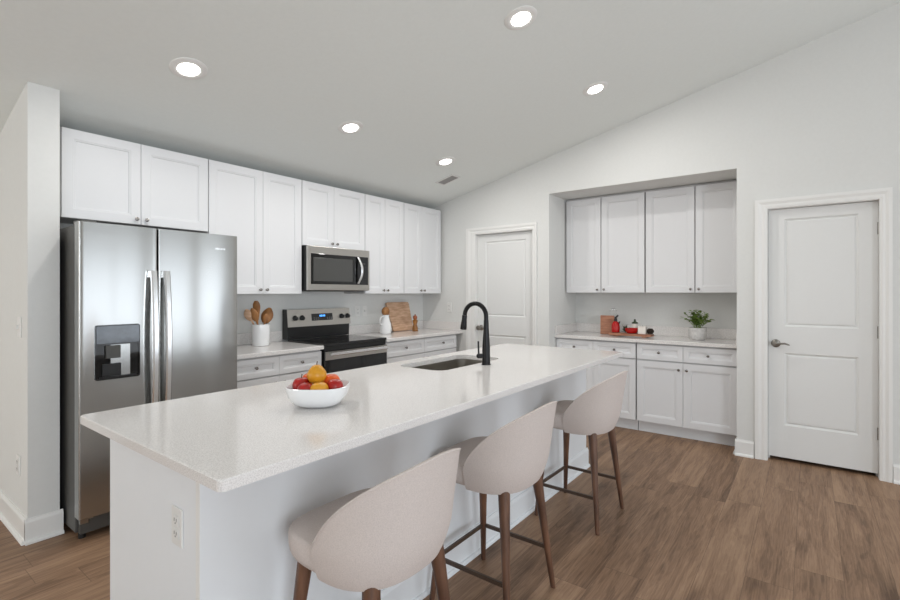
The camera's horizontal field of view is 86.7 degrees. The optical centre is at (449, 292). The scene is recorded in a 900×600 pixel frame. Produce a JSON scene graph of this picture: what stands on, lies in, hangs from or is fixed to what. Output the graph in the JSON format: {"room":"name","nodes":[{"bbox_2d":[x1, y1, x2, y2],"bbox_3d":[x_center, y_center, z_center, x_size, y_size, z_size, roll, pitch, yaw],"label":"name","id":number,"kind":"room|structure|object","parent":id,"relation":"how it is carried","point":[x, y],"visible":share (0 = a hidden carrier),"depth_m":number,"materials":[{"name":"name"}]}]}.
{"room":"kitchen","nodes":[
{"label":"kitchen","id":0,"kind":"room"},
{"bbox_2d":[0,82,59,518],"bbox_3d":[-2.940,0.093,3.168,1.690,2.553,0.140,0,0,37],"label":"wall partition","id":1,"kind":"structure","parent":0,"point":[30,136],"depth_m":2.68,"materials":[{"name":"paint"}]},
{"bbox_2d":[16,454,19,476],"bbox_3d":[-2.458,0.982,2.711,0.070,0.116,0.010,0,0,37],"label":"electrical outlet","id":2,"kind":"object","parent":1,"relation":"attached to","point":[17,455],"visible":1,"depth_m":2.70,"materials":[{"name":"white plastic"}]},
{"bbox_2d":[16,317,20,336],"bbox_3d":[-2.441,0.195,2.694,0.070,0.116,0.016,0,0,37],"label":"light switch","id":3,"kind":"object","parent":1,"relation":"attached to","point":[18,326],"visible":1,"depth_m":2.69,"materials":[{"name":"white plastic"}]},
{"bbox_2d":[0,489,63,545],"bbox_3d":[-2.933,1.302,3.154,1.718,0.135,0.182,0,0,37],"label":"baseboard","id":4,"kind":"structure","parent":1,"relation":"attached to","point":[25,531],"depth_m":2.67,"materials":[{"name":"white wood"}]},
{"bbox_2d":[60,223,422,341],"bbox_3d":[-1.516,0.185,4.662,0.120,2.370,3.960,0,0,37],"label":"wall","id":5,"kind":"structure","parent":0,"point":[375,303],"depth_m":4.83,"materials":[{"name":"paint"}]},
{"bbox_2d":[60,127,207,232],"bbox_3d":[-2.215,-0.735,3.341,0.352,0.550,0.889,0,0,37],"label":"upper cabinet","id":6,"kind":"object","parent":5,"relation":"attached to","point":[108,180],"visible":0.92,"depth_m":3.19,"materials":[{"name":"white wood"}]},
{"bbox_2d":[203,159,301,293],"bbox_3d":[-1.696,-0.499,4.029,0.352,1.022,0.830,0,0,37],"label":"upper cabinet","id":7,"kind":"object","parent":5,"relation":"attached to","point":[263,209],"visible":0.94,"depth_m":3.94,"materials":[{"name":"white wood"}]},
{"bbox_2d":[237,331,281,344],"bbox_3d":[-1.830,0.406,4.128,0.020,0.100,0.841,0,0,37],"label":"backsplash","id":8,"kind":"structure","parent":5,"relation":"attached to","point":[275,336],"depth_m":4.20,"materials":[{"name":"white stone"}]},
{"bbox_2d":[302,180,364,249],"bbox_3d":[-1.218,-0.719,4.664,0.352,0.583,0.757,0,0,37],"label":"upper cabinet","id":9,"kind":"object","parent":5,"relation":"attached to","point":[334,217],"visible":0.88,"depth_m":4.54,"materials":[{"name":"white wood"}]},
{"bbox_2d":[302,245,368,291],"bbox_3d":[-1.177,-0.216,4.636,0.450,0.412,0.748,0,0,37],"label":"microwave","id":10,"kind":"object","parent":9,"relation":"attached to","point":[324,269],"visible":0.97,"depth_m":4.48,"materials":[{"name":"silver metal"}]},
{"bbox_2d":[362,306,366,315],"bbox_3d":[-0.948,0.205,5.304,0.016,0.116,0.070,0,0,37],"label":"light switch","id":11,"kind":"object","parent":5,"relation":"attached to","point":[364,308],"visible":1,"depth_m":5.30,"materials":[{"name":"white plastic"}]},
{"bbox_2d":[344,194,403,293],"bbox_3d":[-0.812,-0.499,5.202,0.352,1.022,0.586,0,0,37],"label":"upper cabinet","id":12,"kind":"object","parent":5,"relation":"attached to","point":[384,218],"visible":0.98,"depth_m":5.10,"materials":[{"name":"white wood"}]},
{"bbox_2d":[348,320,422,334],"bbox_3d":[-0.736,0.406,5.579,0.020,0.100,1.272,0,0,37],"label":"backsplash","id":13,"kind":"structure","parent":5,"relation":"attached to","point":[366,328],"depth_m":5.31,"materials":[{"name":"white stone"}]},
{"bbox_2d":[403,203,440,293],"bbox_3d":[-0.434,-0.499,5.704,0.352,1.022,0.668,0,0,37],"label":"upper cabinet","id":14,"kind":"object","parent":5,"relation":"attached to","point":[422,225],"visible":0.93,"depth_m":5.59,"materials":[{"name":"white wood"}]},
{"bbox_2d":[0,0,899,208],"bbox_3d":[0.253,-1.583,1.249,9.300,1.705,9.500,0,0,37],"label":"ceiling","id":15,"kind":"structure","parent":0,"point":[426,82],"depth_m":3.18,"materials":[{"name":"paint"}]},
{"bbox_2d":[169,57,207,78],"bbox_3d":[-1.501,-1.284,2.737,0.192,0.052,0.198,0,0,41],"label":"recessed light","id":16,"kind":"object","parent":15,"relation":"in","point":[186,70],"visible":1,"depth_m":2.72,"materials":[{"name":"white plastic"}]},
{"bbox_2d":[338,121,362,133],"bbox_3d":[-0.773,-1.284,3.707,0.192,0.052,0.198,0,0,41],"label":"recessed light","id":17,"kind":"object","parent":15,"relation":"in","point":[350,127],"visible":1,"depth_m":3.69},
{"bbox_2d":[436,157,454,165],"bbox_3d":[-0.045,-1.284,4.670,0.192,0.052,0.198,0,0,41],"label":"recessed light","id":18,"kind":"object","parent":15,"relation":"in","point":[444,161],"visible":1,"depth_m":4.64,"materials":[{"name":"white plastic"}]},
{"bbox_2d":[435,174,460,184],"bbox_3d":[-0.023,-1.217,5.152,0.235,0.062,0.150,0,0,37],"label":"ceiling vent","id":19,"kind":"object","parent":15,"relation":"in","point":[452,177],"visible":1,"depth_m":5.14,"materials":[{"name":"white metal"}]},
{"bbox_2d":[504,6,536,29],"bbox_3d":[0.421,-1.632,2.838,0.192,0.052,0.198,0,0,41],"label":"recessed light","id":20,"kind":"object","parent":15,"relation":"in","point":[520,17],"visible":1,"depth_m":2.82,"materials":[{"name":"white plastic"}]},
{"bbox_2d":[583,81,607,95],"bbox_3d":[1.164,-1.632,3.821,0.192,0.052,0.198,0,0,41],"label":"recessed light","id":21,"kind":"object","parent":15,"relation":"in","point":[595,88],"visible":1,"depth_m":3.80,"materials":[{"name":"white plastic"}]},
{"bbox_2d":[0,426,899,599],"bbox_3d":[0.253,1.395,1.249,9.300,0.050,9.500,0,0,37],"label":"floor","id":22,"kind":"structure","parent":0,"point":[698,520],"depth_m":2.61,"materials":[{"name":"wood"}]},
{"bbox_2d":[60,220,236,538],"bbox_3d":[-2.018,0.485,3.146,0.850,1.769,0.895,0,0,37],"label":"refrigerator","id":23,"kind":"object","parent":22,"relation":"on","point":[148,315],"visible":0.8,"depth_m":2.78,"materials":[{"name":"metal"}]},
{"bbox_2d":[237,350,320,388],"bbox_3d":[-1.583,0.929,3.949,0.630,0.882,0.822,0,0,37],"label":"base cabinet","id":24,"kind":"object","parent":22,"relation":"on","point":[254,371],"visible":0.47,"depth_m":3.74,"materials":[{"name":"white wood"}]},
{"bbox_2d":[237,331,323,358],"bbox_3d":[-1.586,0.421,3.945,0.629,0.131,0.841,0,0,37],"label":"countertop","id":25,"kind":"structure","parent":24,"relation":"on","point":[276,346],"depth_m":4.00,"materials":[{"name":"white stone"}]},
{"bbox_2d":[252,324,269,345],"bbox_3d":[-1.624,0.364,4.092,0.148,0.184,0.148,0,0,37],"label":"utensil crock","id":26,"kind":"object","parent":25,"relation":"on","point":[260,333],"visible":0.95,"depth_m":4.03,"materials":[{"name":"white ceramic"}]},
{"bbox_2d":[244,309,254,324],"bbox_3d":[-1.658,0.291,4.053,0.061,0.307,0.183,0,0,37],"label":"wooden spoon","id":27,"kind":"object","parent":26,"relation":"in","point":[247,313],"visible":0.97,"depth_m":4.00,"materials":[{"name":"brown wood"}]},
{"bbox_2d":[250,308,258,324],"bbox_3d":[-1.625,0.286,4.044,0.050,0.315,0.138,0,0,37],"label":"wooden spoon","id":28,"kind":"object","parent":26,"relation":"in","point":[254,314],"visible":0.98,"depth_m":4.01,"materials":[{"name":"brown wood"}]},
{"bbox_2d":[253,301,259,313],"bbox_3d":[-1.636,0.256,4.069,0.056,0.373,0.086,0,0,14],"label":"wooden spoon","id":29,"kind":"object","parent":26,"relation":"in","point":[256,305],"visible":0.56,"depth_m":4.04,"materials":[{"name":"brown wood"}]},
{"bbox_2d":[262,314,268,324],"bbox_3d":[-1.593,0.311,4.082,0.072,0.263,0.028,0,0,-36],"label":"wooden spoon","id":30,"kind":"object","parent":26,"relation":"in","point":[265,317],"visible":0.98,"depth_m":4.08,"materials":[{"name":"brown wood"}]},
{"bbox_2d":[261,308,272,323],"bbox_3d":[-1.608,0.287,4.129,0.143,0.313,0.055,0,0,-34],"label":"wooden spoon","id":31,"kind":"object","parent":26,"relation":"in","point":[268,311],"visible":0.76,"depth_m":4.13,"materials":[{"name":"brown wood"}]},
{"bbox_2d":[282,308,387,372],"bbox_3d":[-1.073,0.749,4.559,0.668,1.182,0.756,0,0,37],"label":"electric range","id":32,"kind":"object","parent":22,"relation":"on","point":[343,352],"visible":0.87,"depth_m":4.51,"materials":[{"name":"black metal"}]},
{"bbox_2d":[288,335,386,346],"bbox_3d":[-1.062,0.453,4.553,0.532,0.022,0.753,0,0,37],"label":"cooktop","id":33,"kind":"object","parent":32,"relation":"in","point":[333,340],"depth_m":4.48,"materials":[{"name":"black glass"}]},
{"bbox_2d":[110,369,589,599],"bbox_3d":[-0.098,0.929,2.767,0.733,0.882,3.027,0,0,37],"label":"kitchen island","id":34,"kind":"object","parent":22,"relation":"on","point":[173,536],"visible":0.56,"depth_m":1.67,"materials":[{"name":"paint"}]},
{"bbox_2d":[172,505,182,548],"bbox_3d":[-0.835,0.715,1.456,0.070,0.116,0.010,0,0,37],"label":"outlet","id":35,"kind":"object","parent":34,"relation":"attached to","point":[177,510],"depth_m":1.45,"materials":[{"name":"white plastic"}]},
{"bbox_2d":[80,343,622,491],"bbox_3d":[-0.025,0.471,2.714,1.033,0.030,3.135,0,0,37],"label":"countertop","id":36,"kind":"structure","parent":34,"relation":"on","point":[222,441],"depth_m":1.78,"materials":[{"name":"white stone"}]},
{"bbox_2d":[286,380,349,407],"bbox_3d":[-0.533,0.414,1.932,0.240,0.084,0.226,0,0,0],"label":"fruit bowl","id":37,"kind":"object","parent":36,"relation":"on","point":[331,397],"visible":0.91,"depth_m":1.84,"materials":[{"name":"white ceramic"}]},
{"bbox_2d":[292,374,309,389],"bbox_3d":[-0.601,0.369,1.928,0.072,0.078,0.072,0,0,37],"label":"apple","id":38,"kind":"object","parent":37,"relation":"in","point":[300,380],"visible":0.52,"depth_m":1.90,"materials":[{"name":"red food"}]},
{"bbox_2d":[297,383,311,389],"bbox_3d":[-0.567,0.387,1.876,0.068,0.060,0.068,0,0,37],"label":"apple","id":39,"kind":"object","parent":37,"relation":"in","point":[304,386],"visible":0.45,"depth_m":1.85,"materials":[{"name":"red food"}]},
{"bbox_2d":[307,361,326,383],"bbox_3d":[-0.539,0.324,1.928,0.078,0.091,0.078,0,0,37],"label":"orange","id":40,"kind":"object","parent":37,"relation":"in","point":[316,373],"visible":0.85,"depth_m":1.90,"materials":[{"name":"orange food"}]},
{"bbox_2d":[310,382,328,389],"bbox_3d":[-0.513,0.380,1.870,0.063,0.052,0.076,0,0,37],"label":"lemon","id":41,"kind":"object","parent":37,"relation":"in","point":[318,385],"visible":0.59,"depth_m":1.85,"materials":[{"name":"food"}]},
{"bbox_2d":[324,374,339,383],"bbox_3d":[-0.489,0.369,1.962,0.072,0.063,0.072,0,0,37],"label":"apple","id":42,"kind":"object","parent":37,"relation":"in","point":[329,376],"visible":0.36,"depth_m":1.94,"materials":[{"name":"food"}]},
{"bbox_2d":[327,379,342,388],"bbox_3d":[-0.463,0.379,1.912,0.068,0.060,0.068,0,0,37],"label":"apple","id":43,"kind":"object","parent":37,"relation":"in","point":[333,383],"visible":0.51,"depth_m":1.89,"materials":[{"name":"red food"}]},
{"bbox_2d":[412,359,481,370],"bbox_3d":[0.013,0.596,3.139,0.412,0.217,0.744,0,0,37],"label":"sink","id":44,"kind":"object","parent":36,"relation":"in","point":[456,363],"visible":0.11,"depth_m":3.42,"materials":[{"name":"metal"}]},
{"bbox_2d":[460,301,490,364],"bbox_3d":[0.157,0.256,3.059,0.228,0.399,0.076,0,0,37],"label":"kitchen faucet","id":45,"kind":"object","parent":36,"relation":"on","point":[485,355],"visible":1,"depth_m":3.00,"materials":[{"name":"black metal"}]},
{"bbox_2d":[288,448,460,599],"bbox_3d":[-0.222,0.918,1.518,0.502,0.908,0.492,0,0,37],"label":"bar stool","id":46,"kind":"object","parent":22,"relation":"on","point":[368,541],"visible":1,"depth_m":1.32,"materials":[{"name":"beige fabric"}]},
{"bbox_2d":[386,334,455,362],"bbox_3d":[-0.512,0.929,5.369,0.630,0.882,1.194,0,0,37],"label":"base cabinet","id":47,"kind":"object","parent":22,"relation":"on","point":[400,350],"visible":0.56,"depth_m":5.15,"materials":[{"name":"white wood"}]},
{"bbox_2d":[348,320,462,341],"bbox_3d":[-0.487,0.421,5.404,0.629,0.131,1.293,0,0,37],"label":"countertop","id":48,"kind":"structure","parent":47,"relation":"on","point":[426,328],"depth_m":5.42,"materials":[{"name":"white stone"}]},
{"bbox_2d":[379,307,391,333],"bbox_3d":[-0.717,0.307,5.261,0.146,0.298,0.132,0,0,-17],"label":"ceramic jug","id":49,"kind":"object","parent":48,"relation":"on","point":[385,325],"visible":0.99,"depth_m":5.22,"materials":[{"name":"white ceramic"}]},
{"bbox_2d":[385,302,412,331],"bbox_3d":[-0.599,0.285,5.664,0.100,0.340,0.385,0,0,37],"label":"cutting board","id":50,"kind":"object","parent":48,"relation":"on","point":[400,318],"visible":0.85,"depth_m":5.66,"materials":[{"name":"brown wood"}]},
{"bbox_2d":[412,314,417,330],"bbox_3d":[-0.411,0.356,5.626,0.072,0.200,0.072,0,0,37],"label":"pepper mill","id":51,"kind":"object","parent":48,"relation":"on","point":[415,327],"visible":1,"depth_m":5.61,"materials":[{"name":"brown wood"}]},
{"bbox_2d":[429,401,557,599],"bbox_3d":[0.222,0.918,2.149,0.502,0.908,0.492,0,0,37],"label":"bar stool","id":52,"kind":"object","parent":22,"relation":"on","point":[513,458],"visible":0.94,"depth_m":1.95,"materials":[{"name":"beige fabric"}]},
{"bbox_2d":[534,371,627,534],"bbox_3d":[0.835,0.918,2.962,0.502,0.908,0.492,0,0,38],"label":"bar stool","id":53,"kind":"object","parent":22,"relation":"on","point":[596,411],"visible":0.93,"depth_m":2.76,"materials":[{"name":"beige fabric"}]},
{"bbox_2d":[556,338,638,429],"bbox_3d":[1.651,0.929,5.150,0.839,0.882,0.586,0,0,37],"label":"base cabinet","id":54,"kind":"object","parent":22,"relation":"on","point":[596,374],"visible":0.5,"depth_m":4.80,"materials":[{"name":"white wood"}]},
{"bbox_2d":[637,342,736,445],"bbox_3d":[2.336,0.929,4.633,0.861,0.882,0.586,0,0,37],"label":"base cabinet","id":55,"kind":"object","parent":22,"relation":"on","point":[684,391],"visible":0.89,"depth_m":4.41,"materials":[{"name":"white wood"}]},
{"bbox_2d":[555,323,736,347],"bbox_3d":[1.997,0.421,4.887,1.714,0.131,0.589,0,0,37],"label":"countertop","id":56,"kind":"structure","parent":55,"relation":"on","point":[716,337],"depth_m":4.85,"materials":[{"name":"white stone"}]},
{"bbox_2d":[600,315,613,333],"bbox_3d":[1.708,0.351,5.173,0.150,0.205,0.018,0,0,37],"label":"cutting board","id":57,"kind":"object","parent":56,"relation":"on","point":[606,321],"visible":0.76,"depth_m":5.17,"materials":[{"name":"brown wood"}]},
{"bbox_2d":[610,306,617,320],"bbox_3d":[1.793,0.303,5.236,0.092,0.305,0.092,0,0,37],"label":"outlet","id":58,"kind":"object","parent":56,"relation":"on","point":[613,312],"visible":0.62,"depth_m":5.21,"materials":[{"name":"white plastic"}]},
{"bbox_2d":[609,332,653,337],"bbox_3d":[1.872,0.439,4.926,0.430,0.034,0.150,0,0,37],"label":"wooden tray","id":59,"kind":"object","parent":56,"relation":"on","point":[610,333],"visible":0.91,"depth_m":4.87,"materials":[{"name":"brown wood"}]},
{"bbox_2d":[611,315,619,332],"bbox_3d":[1.748,0.328,5.031,0.086,0.187,0.086,0,0,-8],"label":"oil bottle","id":60,"kind":"object","parent":59,"relation":"on","point":[615,327],"visible":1,"depth_m":5.00,"materials":[{"name":"red glass"}]},
{"bbox_2d":[625,328,637,333],"bbox_3d":[1.878,0.395,4.921,0.136,0.053,0.136,0,0,37],"label":"bowl","id":61,"kind":"object","parent":59,"relation":"on","point":[628,330],"visible":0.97,"depth_m":4.87,"materials":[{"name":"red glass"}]},
{"bbox_2d":[632,319,637,327],"bbox_3d":[1.940,0.350,5.003,0.064,0.142,0.064,0,0,37],"label":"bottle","id":62,"kind":"object","parent":59,"relation":"on","point":[634,324],"visible":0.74,"depth_m":4.98,"materials":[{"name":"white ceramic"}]},
{"bbox_2d":[638,326,646,333],"bbox_3d":[1.954,0.379,4.838,0.076,0.085,0.060,0,0,37],"label":"candle","id":63,"kind":"object","parent":59,"relation":"on","point":[641,329],"visible":1,"depth_m":4.82,"materials":[{"name":"white wax"}]},
{"bbox_2d":[647,328,653,333],"bbox_3d":[2.022,0.391,4.812,0.074,0.055,0.074,0,0,37],"label":"pine cone","id":64,"kind":"object","parent":59,"relation":"on","point":[649,330],"visible":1,"depth_m":4.79,"materials":[{"name":"brown plant"}]},
{"bbox_2d":[683,309,712,339],"bbox_3d":[2.387,0.309,4.608,0.207,0.293,0.291,0,0,-29],"label":"potted plant","id":65,"kind":"object","parent":56,"relation":"on","point":[698,332],"visible":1,"depth_m":4.57,"materials":[{"name":"green plant"}]},
{"bbox_2d":[554,172,736,346],"bbox_3d":[2.021,0.111,4.919,1.956,2.518,0.710,0,0,37],"label":"wall","id":66,"kind":"structure","parent":0,"point":[651,309],"depth_m":5.16,"materials":[{"name":"paint"}]},
{"bbox_2d":[555,323,576,334],"bbox_3d":[1.321,0.406,5.398,0.020,0.100,0.587,0,0,37],"label":"backsplash","id":67,"kind":"structure","parent":66,"relation":"attached to","point":[571,327],"depth_m":5.35,"materials":[{"name":"white stone"}]},
{"bbox_2d":[566,192,645,292],"bbox_3d":[1.736,-0.511,5.236,0.847,1.027,0.346,0,0,37],"label":"upper cabinet","id":68,"kind":"object","parent":66,"relation":"attached to","point":[606,236],"visible":0.92,"depth_m":5.10,"materials":[{"name":"white wood"}]},
{"bbox_2d":[567,179,736,201],"bbox_3d":[2.090,-1.036,5.011,1.708,0.021,0.279,0,0,37],"label":"cabinet filler","id":69,"kind":"object","parent":68,"relation":"on","point":[736,179],"visible":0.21,"depth_m":4.84,"materials":[{"name":"white wood"}]},
{"bbox_2d":[577,323,736,338],"bbox_3d":[2.168,0.406,5.114,1.672,0.100,0.020,0,0,37],"label":"backsplash","id":70,"kind":"structure","parent":66,"relation":"attached to","point":[722,333],"depth_m":4.98,"materials":[{"name":"white stone"}]},
{"bbox_2d":[646,181,736,292],"bbox_3d":[2.416,-0.511,4.723,0.841,1.027,0.346,0,0,37],"label":"upper cabinet","id":71,"kind":"object","parent":66,"relation":"attached to","point":[691,232],"visible":0.91,"depth_m":4.60,"materials":[{"name":"white wood"}]},
{"bbox_2d":[423,2,899,464],"bbox_3d":[2.864,-0.498,3.764,8.157,3.736,0.120,0,0,37],"label":"wall","id":72,"kind":"structure","parent":0,"point":[821,115],"depth_m":3.96,"materials":[{"name":"paint"}]},
{"bbox_2d":[423,320,460,329],"bbox_3d":[-0.106,0.406,5.914,0.624,0.100,0.020,0,0,37],"label":"backsplash","id":73,"kind":"structure","parent":72,"relation":"attached to","point":[446,325],"depth_m":5.89,"materials":[{"name":"white stone"}]},
{"bbox_2d":[447,303,451,311],"bbox_3d":[-0.009,0.185,5.849,0.070,0.116,0.010,0,0,37],"label":"electrical outlet","id":74,"kind":"object","parent":72,"relation":"attached to","point":[449,305],"visible":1,"depth_m":5.84,"materials":[{"name":"white plastic"}]},
{"bbox_2d":[466,222,536,349],"bbox_3d":[0.598,0.306,5.456,0.924,2.128,0.150,0,0,37],"label":"door","id":75,"kind":"structure","parent":72,"relation":"in","point":[501,261],"depth_m":5.45,"materials":[{"name":"white wood"}]},
{"bbox_2d":[733,437,753,458],"bbox_3d":[2.501,1.302,4.052,0.151,0.135,0.198,0,0,37],"label":"baseboard","id":76,"kind":"object","parent":72,"relation":"attached to","point":[743,448],"visible":0.89,"depth_m":3.98,"materials":[{"name":"white wood"}]},
{"bbox_2d":[755,187,892,482],"bbox_3d":[2.890,0.306,3.734,0.838,2.128,0.142,0,0,37],"label":"door","id":77,"kind":"structure","parent":72,"relation":"in","point":[824,262],"depth_m":3.71,"materials":[{"name":"white wood"}]},
{"bbox_2d":[893,464,899,484],"bbox_3d":[3.714,1.302,3.031,1.317,0.135,0.028,0,0,37],"label":"baseboard","id":78,"kind":"structure","parent":72,"relation":"attached to","point":[896,468],"depth_m":3.42,"materials":[{"name":"white wood"}]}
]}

